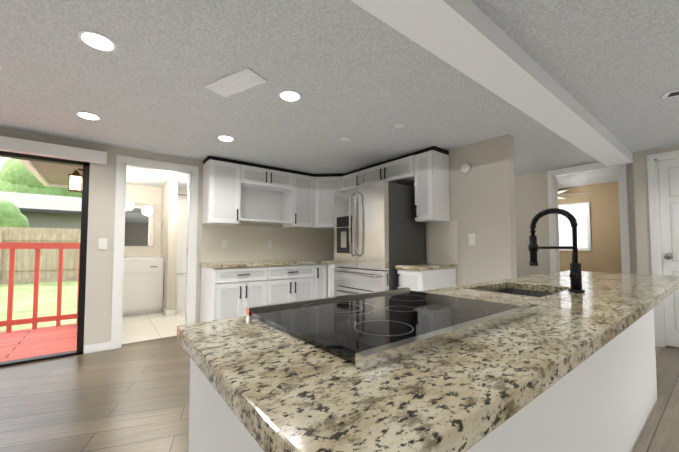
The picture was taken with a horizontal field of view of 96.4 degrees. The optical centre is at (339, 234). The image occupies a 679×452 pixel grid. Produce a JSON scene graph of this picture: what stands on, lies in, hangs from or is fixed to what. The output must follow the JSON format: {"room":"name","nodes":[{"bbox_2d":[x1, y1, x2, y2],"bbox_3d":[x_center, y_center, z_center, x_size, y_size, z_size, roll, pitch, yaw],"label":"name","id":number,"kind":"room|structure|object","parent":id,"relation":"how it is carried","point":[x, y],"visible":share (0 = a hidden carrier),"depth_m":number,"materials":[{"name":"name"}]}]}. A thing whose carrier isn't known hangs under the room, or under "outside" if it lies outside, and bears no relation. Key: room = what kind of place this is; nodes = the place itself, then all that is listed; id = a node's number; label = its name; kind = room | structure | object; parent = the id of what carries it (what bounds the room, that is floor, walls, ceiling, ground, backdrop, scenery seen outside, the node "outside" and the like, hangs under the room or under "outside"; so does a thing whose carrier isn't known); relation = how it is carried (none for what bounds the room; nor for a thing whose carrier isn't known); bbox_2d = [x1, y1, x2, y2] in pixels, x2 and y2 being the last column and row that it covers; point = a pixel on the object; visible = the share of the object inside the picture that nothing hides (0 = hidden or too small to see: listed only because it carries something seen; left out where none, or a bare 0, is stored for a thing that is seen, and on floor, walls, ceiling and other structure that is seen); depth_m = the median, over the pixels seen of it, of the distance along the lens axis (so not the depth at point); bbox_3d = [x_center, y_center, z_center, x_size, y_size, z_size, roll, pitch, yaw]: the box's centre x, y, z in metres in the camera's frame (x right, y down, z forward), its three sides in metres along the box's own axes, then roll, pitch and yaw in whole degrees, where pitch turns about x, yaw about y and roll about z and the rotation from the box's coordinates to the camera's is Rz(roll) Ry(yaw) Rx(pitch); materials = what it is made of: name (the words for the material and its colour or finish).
{"room":"kitchen","nodes":[
{"label":"kitchen","id":0,"kind":"room"},
{"bbox_2d":[18,159,82,187],"bbox_3d":[-3.263,-1.270,4.609,2.040,0.880,2.680,2,-3,-38],"label":"soffit","id":1,"kind":"structure","parent":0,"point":[49,174],"depth_m":4.23,"materials":[{"name":"grey wood"}]},
{"bbox_2d":[0,127,281,353],"bbox_3d":[-2.470,0.131,3.394,10.200,2.220,0.120,2,-3,-38],"label":"wall","id":2,"kind":"structure","parent":0,"point":[99,264],"depth_m":3.26,"materials":[{"name":"paint"}]},
{"bbox_2d":[0,151,89,366],"bbox_3d":[-3.428,0.201,2.650,1.880,2.020,0.100,2,-3,-38],"label":"door frame","id":3,"kind":"structure","parent":2,"relation":"attached to","point":[83,260],"depth_m":3.14,"materials":[{"name":"black metal"}]},
{"bbox_2d":[83,244,86,256],"bbox_3d":[-2.669,0.163,3.179,0.025,0.140,0.015,2,-3,-38],"label":"door handle","id":4,"kind":"object","parent":3,"relation":"attached to","point":[84,250],"visible":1,"depth_m":3.17,"materials":[{"name":"black metal"}]},
{"bbox_2d":[0,136,106,164],"bbox_3d":[-3.344,-0.849,2.618,2.120,0.115,0.098,2,-3,-38],"label":"valance","id":5,"kind":"object","parent":2,"relation":"attached to","point":[17,145],"visible":1,"depth_m":2.97,"materials":[{"name":"white wood"}]},
{"bbox_2d":[98,238,106,248],"bbox_3d":[-2.537,0.096,3.252,0.075,0.120,0.008,2,-3,-38],"label":"light switch","id":6,"kind":"object","parent":2,"relation":"attached to","point":[102,243],"visible":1,"depth_m":3.25,"materials":[{"name":"white plastic"}]},
{"bbox_2d":[111,155,197,349],"bbox_3d":[-2.169,0.188,3.615,0.840,2.125,0.136,2,-3,-38],"label":"door frame","id":7,"kind":"structure","parent":2,"relation":"attached to","point":[123,163],"depth_m":3.48,"materials":[{"name":"white wood"}]},
{"bbox_2d":[202,156,241,224],"bbox_3d":[-1.506,-0.548,3.883,0.390,0.818,0.330,2,-3,-38],"label":"upper cabinet","id":8,"kind":"object","parent":2,"relation":"attached to","point":[234,192],"depth_m":3.76,"materials":[{"name":"white wood"}]},
{"bbox_2d":[222,239,227,247],"bbox_3d":[-1.524,0.118,4.034,0.070,0.115,0.008,2,-3,-38],"label":"outlet","id":9,"kind":"object","parent":2,"relation":"attached to","point":[224,243],"visible":1,"depth_m":4.03,"materials":[{"name":"white plastic"}]},
{"bbox_2d":[242,161,273,191],"bbox_3d":[-1.194,-0.803,4.133,0.437,0.288,0.327,2,-3,-38],"label":"upper cabinet","id":10,"kind":"object","parent":2,"relation":"attached to","point":[256,177],"depth_m":4.05,"materials":[{"name":"white wood"}]},
{"bbox_2d":[201,224,333,262],"bbox_3d":[-0.908,0.133,4.520,2.148,0.490,0.007,2,-3,-38],"label":"backsplash","id":11,"kind":"structure","parent":2,"relation":"attached to","point":[247,243],"depth_m":4.37,"materials":[{"name":"tile"}]},
{"bbox_2d":[267,240,271,247],"bbox_3d":[-1.017,0.134,4.425,0.070,0.115,0.008,2,-3,-38],"label":"outlet","id":12,"kind":"object","parent":2,"relation":"attached to","point":[269,243],"visible":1,"depth_m":4.42,"materials":[{"name":"white plastic"}]},
{"bbox_2d":[266,167,293,191],"bbox_3d":[-0.938,-0.795,4.331,0.437,0.288,0.327,2,-3,-38],"label":"upper cabinet","id":13,"kind":"object","parent":2,"relation":"attached to","point":[283,178],"depth_m":4.28,"materials":[{"name":"white wood"}]},
{"bbox_2d":[278,171,314,227],"bbox_3d":[-0.628,-0.520,4.561,0.390,0.818,0.330,2,-3,-38],"label":"upper cabinet","id":14,"kind":"object","parent":2,"relation":"attached to","point":[296,208],"depth_m":4.45,"materials":[{"name":"white wood"}]},
{"bbox_2d":[303,173,345,229],"bbox_3d":[-0.129,-0.511,4.767,0.644,0.818,0.609,2,-3,-38],"label":"upper cabinet","id":15,"kind":"object","parent":2,"relation":"attached to","point":[327,186],"visible":0.44,"depth_m":4.55,"materials":[{"name":"white wood"}]},
{"bbox_2d":[124,183,186,273],"bbox_3d":[-3.006,0.235,5.884,2.800,2.420,0.120,2,-3,-38],"label":"wall","id":16,"kind":"structure","parent":0,"point":[135,193],"depth_m":5.47,"materials":[{"name":"paint"}]},
{"bbox_2d":[124,202,153,245],"bbox_3d":[-3.589,-0.187,5.363,0.520,0.760,0.012,2,-3,-38],"label":"bathroom mirror","id":17,"kind":"object","parent":16,"relation":"attached to","point":[139,223],"visible":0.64,"depth_m":5.38,"materials":[{"name":"white mirror"}]},
{"bbox_2d":[176,195,186,273],"bbox_3d":[-2.370,-0.011,5.880,1.567,1.490,0.678,2,-3,-38],"label":"wall surround","id":18,"kind":"object","parent":16,"relation":"attached to","point":[181,234],"depth_m":5.80,"materials":[{"name":"white"}]},
{"bbox_2d":[158,179,180,310],"bbox_3d":[-2.987,0.210,5.287,0.180,2.420,0.850,2,-3,-38],"label":"wall","id":19,"kind":"structure","parent":0,"point":[164,199],"depth_m":4.99,"materials":[{"name":"paint"}]},
{"bbox_2d":[163,308,169,315],"bbox_3d":[-2.852,1.263,4.985,0.042,0.090,0.302,2,-3,-38],"label":"baseboard","id":20,"kind":"structure","parent":19,"relation":"attached to","point":[166,312],"depth_m":4.88,"materials":[{"name":"white wood"}]},
{"bbox_2d":[0,311,678,451],"bbox_3d":[0.680,1.202,1.726,13.200,0.063,10.900,2,-3,-38],"label":"floor","id":21,"kind":"structure","parent":0,"point":[132,397],"depth_m":2.20,"materials":[{"name":"wood"}]},
{"bbox_2d":[122,257,163,316],"bbox_3d":[-3.401,0.848,5.114,0.685,0.930,0.565,2,-3,-38],"label":"bathroom vanity","id":22,"kind":"object","parent":21,"relation":"on","point":[142,285],"visible":0.67,"depth_m":4.94,"materials":[{"name":"white wood"}]},
{"bbox_2d":[175,274,185,312],"bbox_3d":[-2.360,1.043,5.823,1.550,0.600,0.685,2,-3,-38],"label":"bathtub","id":23,"kind":"object","parent":21,"relation":"on","point":[180,293],"visible":0.04,"depth_m":5.14,"materials":[{"name":"white ceramic"}]},
{"bbox_2d":[200,266,271,321],"bbox_3d":[-1.304,0.824,3.810,0.688,0.870,0.597,2,-3,-38],"label":"base cabinet","id":24,"kind":"object","parent":21,"relation":"on","point":[225,293],"depth_m":3.56,"materials":[{"name":"white wood"}]},
{"bbox_2d":[272,264,319,303],"bbox_3d":[-0.805,0.840,4.196,0.806,0.870,0.597,2,-3,-38],"label":"base cabinet","id":25,"kind":"object","parent":21,"relation":"on","point":[290,283],"depth_m":4.00,"materials":[{"name":"white wood"}]},
{"bbox_2d":[199,259,333,267],"bbox_3d":[-0.726,0.387,4.256,2.167,0.040,0.626,2,-3,-38],"label":"countertop","id":26,"kind":"structure","parent":25,"relation":"on","point":[310,261],"depth_m":3.86,"materials":[{"name":"stone"}]},
{"bbox_2d":[320,264,327,297],"bbox_3d":[-0.468,0.851,4.456,0.258,0.870,0.597,2,-3,-38],"label":"base cabinet","id":27,"kind":"object","parent":21,"relation":"on","point":[323,267],"depth_m":4.28,"materials":[{"name":"white wood"}]},
{"bbox_2d":[328,264,335,296],"bbox_3d":[0.148,0.847,4.362,0.631,0.870,0.295,2,-3,-38],"label":"base cabinet","id":28,"kind":"object","parent":21,"relation":"on","point":[331,285],"visible":0.21,"depth_m":4.27,"materials":[{"name":"white wood"}]},
{"bbox_2d":[334,180,425,295],"bbox_3d":[0.460,0.343,3.799,0.798,1.830,0.910,2,-3,-38],"label":"fridge","id":29,"kind":"object","parent":21,"relation":"on","point":[379,232],"visible":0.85,"depth_m":3.50,"materials":[{"name":"grey metal"}]},
{"bbox_2d":[188,288,656,451],"bbox_3d":[0.957,0.733,1.492,3.010,0.860,0.500,2,-3,-38],"label":"kitchen island","id":30,"kind":"object","parent":21,"relation":"on","point":[603,398],"visible":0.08,"depth_m":1.12,"materials":[{"name":"white wood"}]},
{"bbox_2d":[177,270,678,451],"bbox_3d":[1.003,0.281,1.451,3.070,0.040,0.690,2,-3,-38],"label":"island countertop","id":31,"kind":"structure","parent":30,"relation":"on","point":[278,390],"depth_m":0.50,"materials":[{"name":"stone"}]},
{"bbox_2d":[246,288,538,369],"bbox_3d":[0.169,0.227,0.922,0.728,0.022,0.520,2,-3,-38],"label":"cooktop","id":32,"kind":"object","parent":31,"relation":"in","point":[366,331],"visible":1,"depth_m":0.78,"materials":[{"name":"black glass"}]},
{"bbox_2d":[491,289,552,296],"bbox_3d":[0.896,0.406,1.502,0.482,0.202,0.342,2,-3,-38],"label":"undermount sink","id":33,"kind":"object","parent":31,"relation":"in","point":[525,293],"depth_m":1.71,"materials":[{"name":"silver metal"}]},
{"bbox_2d":[528,208,584,292],"bbox_3d":[1.008,0.065,1.433,0.095,0.390,0.221,2,-3,-38],"label":"faucet","id":34,"kind":"object","parent":31,"relation":"on","point":[575,275],"visible":1,"depth_m":1.39,"materials":[{"name":"black metal"}]},
{"bbox_2d":[397,268,455,291],"bbox_3d":[0.952,0.804,3.322,0.631,0.870,0.335,2,-3,-38],"label":"base cabinet","id":35,"kind":"object","parent":21,"relation":"on","point":[416,280],"visible":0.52,"depth_m":3.18,"materials":[{"name":"white wood"}]},
{"bbox_2d":[395,263,456,270],"bbox_3d":[0.956,0.350,3.344,0.622,0.040,0.365,2,-3,-38],"label":"countertop","id":36,"kind":"structure","parent":35,"relation":"on","point":[426,266],"depth_m":3.22,"materials":[{"name":"stone"}]},
{"bbox_2d":[0,0,678,189],"bbox_3d":[0.643,-1.083,1.868,13.200,0.080,11.020,2,-3,-38],"label":"ceiling","id":37,"kind":"structure","parent":0,"point":[363,80],"depth_m":2.04,"materials":[{"name":"paint"}]},
{"bbox_2d":[75,111,100,119],"bbox_3d":[-2.132,-1.010,2.577,0.170,0.006,0.170,2,-3,-38],"label":"recessed light","id":38,"kind":"object","parent":37,"relation":"in","point":[87,115],"visible":1,"depth_m":2.56,"materials":[{"name":"white plastic"}]},
{"bbox_2d":[77,30,116,51],"bbox_3d":[-1.310,-1.048,1.646,0.170,0.006,0.170,2,-3,-38],"label":"recessed light","id":39,"kind":"object","parent":37,"relation":"in","point":[97,40],"visible":1,"depth_m":1.64,"materials":[{"name":"white plastic"}]},
{"bbox_2d":[217,135,234,141],"bbox_3d":[-1.165,-0.988,3.109,0.170,0.006,0.170,2,-3,-38],"label":"recessed light","id":40,"kind":"object","parent":37,"relation":"in","point":[225,138],"visible":1,"depth_m":3.10,"materials":[{"name":"white"}]},
{"bbox_2d":[204,67,266,96],"bbox_3d":[-0.708,-1.027,2.060,0.420,0.014,0.170,-1,-3,30],"label":"ceiling vent","id":41,"kind":"object","parent":37,"relation":"in","point":[238,81],"visible":0.98,"depth_m":2.04,"materials":[{"name":"white metal"}]},
{"bbox_2d":[278,90,301,101],"bbox_3d":[-0.365,-1.024,2.237,0.170,0.006,0.170,2,-3,-38],"label":"recessed light","id":42,"kind":"object","parent":37,"relation":"in","point":[290,95],"visible":1,"depth_m":2.22,"materials":[{"name":"white"}]},
{"bbox_2d":[340,137,349,140],"bbox_3d":[0.055,-0.987,3.116,0.100,0.007,0.100,2,-3,-38],"label":"ceiling disc","id":43,"kind":"object","parent":37,"relation":"attached to","point":[344,138],"visible":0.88,"depth_m":3.10,"materials":[{"name":"white plastic"}]},
{"bbox_2d":[394,123,404,127],"bbox_3d":[0.546,-1.001,2.776,0.100,0.007,0.100,2,-3,-38],"label":"ceiling disc","id":44,"kind":"object","parent":37,"relation":"attached to","point":[398,125],"visible":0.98,"depth_m":2.77,"materials":[{"name":"white plastic"}]},
{"bbox_2d":[350,0,632,166],"bbox_3d":[-0.513,-1.045,0.662,9.900,0.135,0.230,2,-3,-38],"label":"ceiling beam","id":45,"kind":"structure","parent":37,"relation":"attached to","point":[471,40],"depth_m":1.67,"materials":[{"name":"white paint"}]},
{"bbox_2d":[558,190,582,198],"bbox_3d":[3.717,-0.766,5.293,1.035,0.270,1.083,2,-3,-38],"label":"ceiling fan","id":46,"kind":"object","parent":37,"relation":"hanging from","point":[559,192],"visible":0.06,"depth_m":5.04,"materials":[{"name":"white"}]},
{"bbox_2d":[660,89,678,98],"bbox_3d":[2.483,-1.024,2.150,0.270,0.012,0.110,-1,-3,32],"label":"ceiling vent","id":47,"kind":"object","parent":37,"relation":"in","point":[671,93],"visible":1,"depth_m":2.19,"materials":[{"name":"white metal"}]},
{"bbox_2d":[407,134,516,285],"bbox_3d":[0.850,0.161,4.101,0.120,2.220,2.820,2,-3,-38],"label":"wall","id":48,"kind":"structure","parent":0,"point":[482,199],"depth_m":3.16,"materials":[{"name":"paint"}]},
{"bbox_2d":[342,168,361,189],"bbox_3d":[0.316,-0.785,4.444,0.347,0.298,0.468,2,-3,-38],"label":"upper cabinet","id":49,"kind":"object","parent":48,"relation":"attached to","point":[352,179],"depth_m":4.35,"materials":[{"name":"white wood"}]},
{"bbox_2d":[362,161,393,184],"bbox_3d":[0.563,-0.798,4.125,0.347,0.298,0.570,2,-3,-38],"label":"upper cabinet","id":50,"kind":"object","parent":48,"relation":"attached to","point":[376,172],"depth_m":4.00,"materials":[{"name":"white wood"}]},
{"bbox_2d":[386,152,413,184],"bbox_3d":[0.824,-0.812,3.787,0.347,0.298,0.511,2,-3,-38],"label":"upper cabinet","id":51,"kind":"object","parent":48,"relation":"attached to","point":[399,170],"depth_m":3.66,"materials":[{"name":"white wood"}]},
{"bbox_2d":[414,146,449,222],"bbox_3d":[1.062,-0.564,3.486,0.327,0.818,0.240,2,-3,-38],"label":"upper cabinet","id":52,"kind":"object","parent":48,"relation":"attached to","point":[426,171],"depth_m":3.39,"materials":[{"name":"white wood"}]},
{"bbox_2d":[428,221,458,264],"bbox_3d":[1.205,0.092,3.538,0.006,0.490,0.390,2,-3,-38],"label":"backsplash","id":53,"kind":"structure","parent":48,"relation":"attached to","point":[443,236],"depth_m":3.52,"materials":[{"name":"tile"}]},
{"bbox_2d":[461,163,470,172],"bbox_3d":[1.381,-0.732,3.322,0.034,0.100,0.100,2,-3,-38],"label":"smoke detector","id":54,"kind":"object","parent":48,"relation":"attached to","point":[465,167],"visible":0.94,"depth_m":3.31,"materials":[{"name":"white plastic"}]},
{"bbox_2d":[468,233,475,244],"bbox_3d":[1.421,0.046,3.258,0.009,0.120,0.075,2,-3,-38],"label":"light switch","id":55,"kind":"object","parent":48,"relation":"attached to","point":[472,241],"visible":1,"depth_m":3.25,"materials":[{"name":"white plastic"}]},
{"bbox_2d":[514,162,636,277],"bbox_3d":[2.604,0.198,4.995,0.150,2.220,3.550,2,-3,-38],"label":"wall","id":56,"kind":"structure","parent":0,"point":[531,195],"depth_m":4.51,"materials":[{"name":"paint"}]},
{"bbox_2d":[547,162,630,273],"bbox_3d":[3.328,0.164,4.070,0.136,2.210,0.840,2,-3,-38],"label":"door frame","id":57,"kind":"structure","parent":56,"relation":"attached to","point":[552,175],"depth_m":4.07,"materials":[{"name":"white wood"}]},
{"bbox_2d":[558,181,621,272],"bbox_3d":[4.132,0.235,5.904,0.120,2.220,3.420,2,-3,-38],"label":"wall","id":58,"kind":"structure","parent":0,"point":[603,254],"depth_m":5.28,"materials":[{"name":"beige paint"}]},
{"bbox_2d":[558,202,590,250],"bbox_3d":[4.109,-0.134,5.819,0.022,0.870,1.110,2,-3,-38],"label":"bedroom window","id":59,"kind":"structure","parent":58,"relation":"in","point":[580,212],"depth_m":5.52,"materials":[{"name":"white glass"}]},
{"bbox_2d":[633,145,678,274],"bbox_3d":[5.096,0.055,1.553,0.120,2.220,5.150,2,-3,-38],"label":"wall","id":60,"kind":"structure","parent":0,"point":[642,220],"depth_m":3.52,"materials":[{"name":"paint"}]},
{"bbox_2d":[647,150,678,346],"bbox_3d":[3.763,0.156,3.262,0.136,2.160,0.570,2,-3,-38],"label":"door frame","id":61,"kind":"structure","parent":60,"relation":"attached to","point":[653,160],"depth_m":3.42,"materials":[{"name":"white wood"}]},
{"bbox_2d":[658,159,678,347],"bbox_3d":[3.742,0.190,3.239,0.116,2.066,0.414,2,-3,-38],"label":"closet door","id":62,"kind":"structure","parent":60,"relation":"in","point":[669,187],"depth_m":3.36,"materials":[{"name":"white wood"}]},
{"label":"outside","id":63,"kind":"structure","parent":0,"visible":0},
{"bbox_2d":[0,280,77,331],"bbox_3d":[-20.306,2.254,24.928,80.000,0.001,55.880,2,-3,-38],"label":"lawn","id":64,"kind":"structure","parent":63,"point":[23,300],"depth_m":6.86,"materials":[{"name":"green plant"}]},
{"bbox_2d":[0,323,76,361],"bbox_3d":[-4.807,1.304,2.755,3.780,0.105,1.795,2,-3,-38],"label":"deck","id":65,"kind":"object","parent":64,"relation":"on","point":[23,343],"depth_m":3.67,"materials":[{"name":"red wood"}]},
{"bbox_2d":[0,242,79,331],"bbox_3d":[-5.322,0.676,3.442,3.775,1.205,0.090,2,-3,-38],"label":"deck railing","id":66,"kind":"object","parent":65,"relation":"on","point":[9,322],"visible":0.77,"depth_m":4.25,"materials":[{"name":"red paint"}]},
{"bbox_2d":[0,227,80,283],"bbox_3d":[-9.793,0.730,11.378,60.100,1.915,0.120,2,-3,-38],"label":"fence","id":67,"kind":"object","parent":64,"relation":"on","point":[24,268],"visible":0.12,"depth_m":10.78,"materials":[{"name":"brown wood"}]},
{"bbox_2d":[0,191,81,228],"bbox_3d":[-23.910,-0.571,17.437,27.000,5.015,17.500,2,-3,-38],"label":"neighbor house","id":68,"kind":"structure","parent":64,"relation":"on","point":[45,211],"depth_m":17.99,"materials":[{"name":"grey"}]},
{"bbox_3d":[-3.471,0.208,4.166,0.028,2.170,2.330,2,-3,-38],"label":"siding","id":69,"kind":"object","parent":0,"visible":0},
{"bbox_2d":[68,168,82,192],"bbox_3d":[-3.051,-0.636,3.533,0.156,0.275,0.130,2,-3,-38],"label":"lantern sconce","id":70,"kind":"object","parent":69,"relation":"attached to","point":[75,180],"visible":0.83,"depth_m":3.49,"materials":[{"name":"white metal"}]},
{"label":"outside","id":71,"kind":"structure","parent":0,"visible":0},
{"bbox_2d":[0,158,81,226],"bbox_3d":[-20.645,-4.562,28.141,61.106,11.306,36.700,2,-3,-38],"label":"trees","id":72,"kind":"object","parent":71,"point":[17,175],"visible":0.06,"depth_m":31.26,"materials":[{"name":"green plant"}]}
]}

